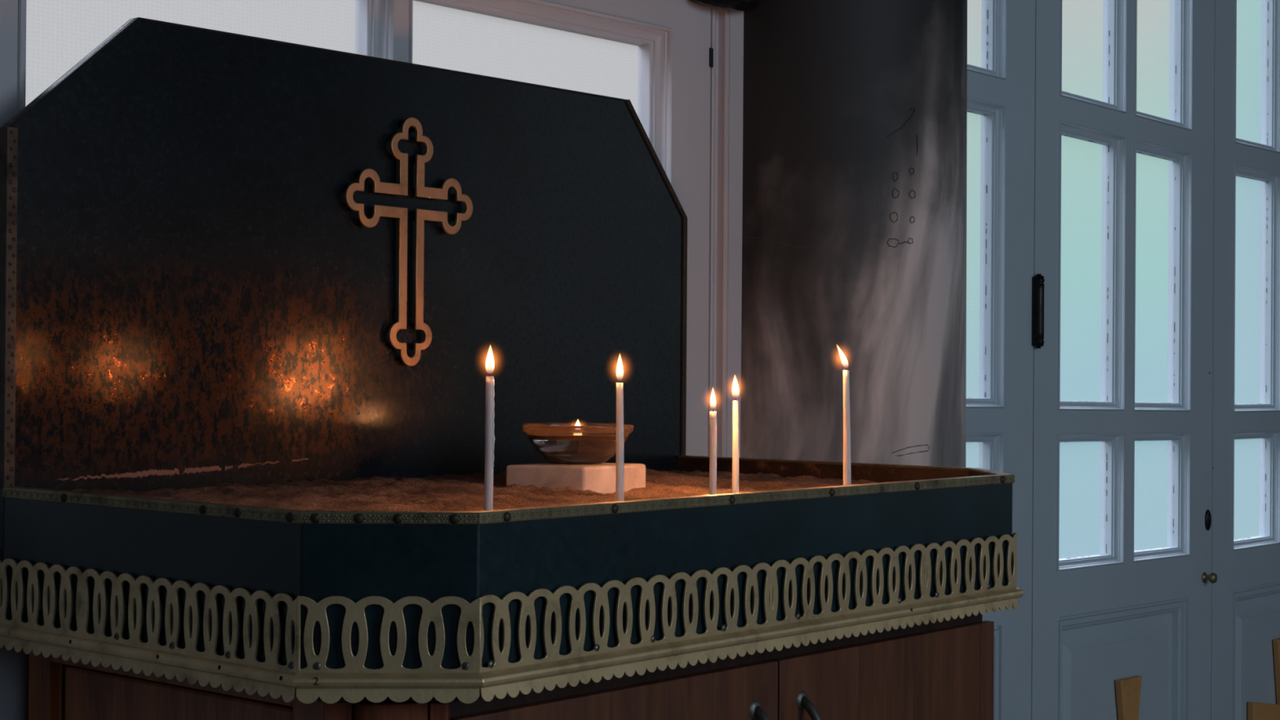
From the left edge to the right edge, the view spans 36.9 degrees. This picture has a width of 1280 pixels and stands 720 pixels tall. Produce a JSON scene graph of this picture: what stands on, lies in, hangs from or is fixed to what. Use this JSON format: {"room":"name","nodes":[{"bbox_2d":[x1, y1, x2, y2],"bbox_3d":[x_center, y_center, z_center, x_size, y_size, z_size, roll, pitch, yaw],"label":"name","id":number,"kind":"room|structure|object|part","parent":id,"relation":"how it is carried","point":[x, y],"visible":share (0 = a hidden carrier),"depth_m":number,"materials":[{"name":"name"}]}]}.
{"room":"church","nodes":[
{"label":"church","id":0,"kind":"room"},
{"bbox_3d":[1.847,1.183,1.622,5.000,0.100,7.800,0,0,41],"label":"floor","id":1,"kind":"structure","parent":0,"visible":0},
{"bbox_2d":[0,17,1023,719],"bbox_3d":[-0.066,0.395,1.961,0.568,1.456,1.025,0,0,41],"label":"candle stand","id":2,"kind":"object","parent":1,"relation":"on","point":[232,258],"visible":1,"depth_m":1.87,"materials":[{"name":"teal metal"}]},
{"bbox_3d":[-0.532,0.211,1.700,0.134,0.063,0.002,0,0,41],"label":"gallery panel","id":3,"kind":"part","parent":2,"relation":"part of","materials":[{"name":"gold metal"}]},
{"bbox_3d":[-0.407,0.692,1.645,0.424,0.853,0.012,0,0,41],"label":"frame","id":4,"kind":"part","parent":2,"relation":"part of","materials":[{"name":"brown wood"}]},
{"bbox_3d":[-0.403,0.634,1.647,0.330,0.707,0.006,0,0,41],"label":"panel","id":5,"kind":"part","parent":2,"relation":"part of","materials":[{"name":"brown wood"}]},
{"bbox_3d":[-0.372,0.211,1.562,0.291,0.063,0.002,0,0,41],"label":"gallery panel","id":6,"kind":"part","parent":2,"relation":"part of","materials":[{"name":"gold metal"}]},
{"bbox_3d":[-0.193,0.213,1.470,0.140,0.063,0.002,0,0,-2],"label":"gallery panel","id":7,"kind":"part","parent":2,"relation":"part of","materials":[{"name":"gold metal"}]},
{"bbox_3d":[-0.199,0.693,1.500,0.050,0.849,0.044,0,0,41],"label":"corner post","id":8,"kind":"part","parent":2,"relation":"part of","materials":[{"name":"brown wood"}]},
{"bbox_2d":[70,468,877,511],"bbox_3d":[-0.067,0.138,1.965,0.530,0.026,0.979,0,0,41],"label":"sand","id":9,"kind":"object","parent":2,"relation":"in","point":[448,491],"visible":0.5,"depth_m":1.94,"materials":[{"name":"brown sand"}]},
{"bbox_2d":[484,345,494,510],"bbox_3d":[-0.133,0.070,1.689,0.035,0.182,0.035,0,0,41],"label":"candle","id":10,"kind":"object","parent":9,"relation":"on","point":[490,364],"visible":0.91,"depth_m":1.69,"materials":[{"name":"white wax"}]},
{"bbox_2d":[506,462,645,493],"bbox_3d":[-0.069,0.130,2.083,0.085,0.033,0.134,0,0,41],"label":"marble block","id":11,"kind":"object","parent":9,"relation":"on","point":[597,477],"visible":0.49,"depth_m":2.05,"materials":[{"name":"white stone"}]},
{"bbox_2d":[521,419,633,464],"bbox_3d":[-0.068,0.088,2.101,0.123,0.051,0.123,0,0,41],"label":"oil lamp","id":12,"kind":"object","parent":11,"relation":"on","point":[569,443],"visible":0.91,"depth_m":2.06,"materials":[{"name":"clear glass"}]},
{"bbox_2d":[615,353,623,501],"bbox_3d":[-0.020,0.074,1.806,0.035,0.177,0.035,0,0,41],"label":"candle","id":13,"kind":"object","parent":9,"relation":"on","point":[620,371],"visible":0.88,"depth_m":1.80,"materials":[{"name":"white wax"}]},
{"bbox_2d":[709,386,716,494],"bbox_3d":[0.076,0.093,2.016,0.035,0.143,0.035,0,0,41],"label":"candle","id":14,"kind":"object","parent":9,"relation":"on","point":[713,415],"visible":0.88,"depth_m":2.01,"materials":[{"name":"white wax"}]},
{"bbox_2d":[732,374,739,493],"bbox_3d":[0.102,0.087,2.054,0.035,0.157,0.035,0,0,41],"label":"candle","id":15,"kind":"object","parent":9,"relation":"on","point":[735,391],"visible":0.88,"depth_m":2.05,"materials":[{"name":"white wax"}]},
{"bbox_2d":[836,344,851,484],"bbox_3d":[0.214,0.071,2.038,0.035,0.190,0.035,0,0,41],"label":"candle","id":16,"kind":"object","parent":9,"relation":"on","point":[846,422],"visible":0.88,"depth_m":2.04,"materials":[{"name":"white wax"}]},
{"bbox_2d":[4,457,1012,669],"bbox_3d":[-0.064,0.184,1.962,0.542,0.122,1.000,0,0,41],"label":"tray","id":17,"kind":"object","parent":2,"relation":"on","point":[154,583],"depth_m":1.63,"materials":[{"name":"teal metal"}]},
{"bbox_3d":[-0.060,0.248,1.958,0.553,0.014,1.024,0,0,41],"label":"bead moulding","id":18,"kind":"part","parent":2,"relation":"part of","materials":[{"name":"gold metal"}]},
{"bbox_3d":[-0.066,0.259,1.963,0.538,0.026,0.992,0,0,41],"label":"cornice","id":19,"kind":"part","parent":2,"relation":"part of","materials":[{"name":"gold metal"}]},
{"bbox_3d":[-0.013,0.663,1.670,0.012,0.755,0.422,0,0,41],"label":"cabinet door","id":20,"kind":"part","parent":2,"relation":"part of","materials":[{"name":"red wood"}]},
{"bbox_3d":[-0.002,0.214,1.614,0.002,0.063,0.373,0,0,41],"label":"gallery panel","id":21,"kind":"part","parent":2,"relation":"part of","materials":[{"name":"gold metal"}]},
{"bbox_3d":[0.118,0.371,1.792,0.032,0.103,0.018,0,0,41],"label":"handle","id":22,"kind":"part","parent":2,"relation":"part of","materials":[{"name":"grey metal"}]},
{"bbox_3d":[0.167,0.372,1.848,0.032,0.103,0.018,0,0,41],"label":"handle","id":23,"kind":"part","parent":2,"relation":"part of","materials":[{"name":"grey metal"}]},
{"bbox_3d":[0.205,0.217,1.854,0.002,0.063,0.263,0,0,41],"label":"gallery panel","id":24,"kind":"part","parent":2,"relation":"part of","materials":[{"name":"gold metal"}]},
{"bbox_3d":[0.257,0.666,1.983,0.012,0.755,0.399,0,0,41],"label":"cabinet door","id":25,"kind":"part","parent":2,"relation":"part of","materials":[{"name":"red wood"}]},
{"bbox_3d":[0.350,0.220,2.022,0.002,0.063,0.184,0,0,41],"label":"gallery panel","id":26,"kind":"part","parent":2,"relation":"part of","materials":[{"name":"gold metal"}]},
{"bbox_2d":[740,0,967,467],"bbox_3d":[0.260,-0.521,2.871,0.461,3.300,0.461,0,0,41],"label":"marble column","id":27,"kind":"structure","parent":1,"relation":"on","point":[855,112],"depth_m":2.65,"materials":[{"name":"grey stone"}]},
{"bbox_3d":[0.307,-0.520,2.971,0.120,3.300,7.600,0,0,41],"label":"wall","id":28,"kind":"structure","parent":0,"visible":0},
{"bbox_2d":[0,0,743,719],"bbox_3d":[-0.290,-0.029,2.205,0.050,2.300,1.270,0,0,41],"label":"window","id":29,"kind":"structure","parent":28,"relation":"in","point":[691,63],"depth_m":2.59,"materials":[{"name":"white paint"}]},
{"bbox_2d":[690,0,759,11],"bbox_3d":[0.123,-0.525,2.611,0.049,0.096,0.125,0,0,41],"label":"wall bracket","id":30,"kind":"object","parent":29,"relation":"attached to","point":[732,5],"visible":1,"depth_m":2.60,"materials":[{"name":"black metal"}]},
{"bbox_2d":[965,0,1035,719],"bbox_3d":[0.544,-0.029,3.173,0.049,2.291,0.354,0,0,41],"label":"door","id":31,"kind":"structure","parent":28,"relation":"in","point":[1002,91],"depth_m":3.24,"materials":[{"name":"white paint"}]},
{"bbox_3d":[0.521,0.709,3.150,0.046,0.536,0.204,0,0,41],"label":"panel","id":32,"kind":"part","parent":31,"relation":"part of","materials":[{"name":"white paint"}]},
{"bbox_2d":[1031,0,1217,719],"bbox_3d":[0.904,-0.013,3.573,0.072,2.300,0.735,0,0,41],"label":"door","id":33,"kind":"structure","parent":28,"relation":"in","point":[1120,632],"depth_m":3.56,"materials":[{"name":"white paint"}]},
{"bbox_3d":[0.883,0.725,3.570,0.046,0.543,0.530,0,0,41],"label":"panel","id":34,"kind":"part","parent":33,"relation":"part of","materials":[{"name":"white paint"}]},
{"bbox_3d":[1.133,0.319,3.820,0.005,0.042,0.022,0,0,41],"label":"keyhole plate","id":35,"kind":"part","parent":33,"relation":"part of","materials":[{"name":"black metal"}]},
{"bbox_3d":[1.131,0.432,3.802,0.026,0.022,0.022,0,0,41],"label":"knob","id":36,"kind":"part","parent":33,"relation":"part of","materials":[{"name":"gold metal"}]},
{"bbox_2d":[1210,0,1279,719],"bbox_3d":[1.370,0.002,4.130,0.050,2.290,0.726,0,0,41],"label":"door","id":37,"kind":"structure","parent":28,"relation":"in","point":[1245,656],"depth_m":3.98,"materials":[{"name":"white paint"}]},
{"bbox_3d":[1.363,0.741,4.127,0.046,0.536,0.537,0,0,41],"label":"panel","id":38,"kind":"part","parent":37,"relation":"part of","materials":[{"name":"white paint"}]}
]}

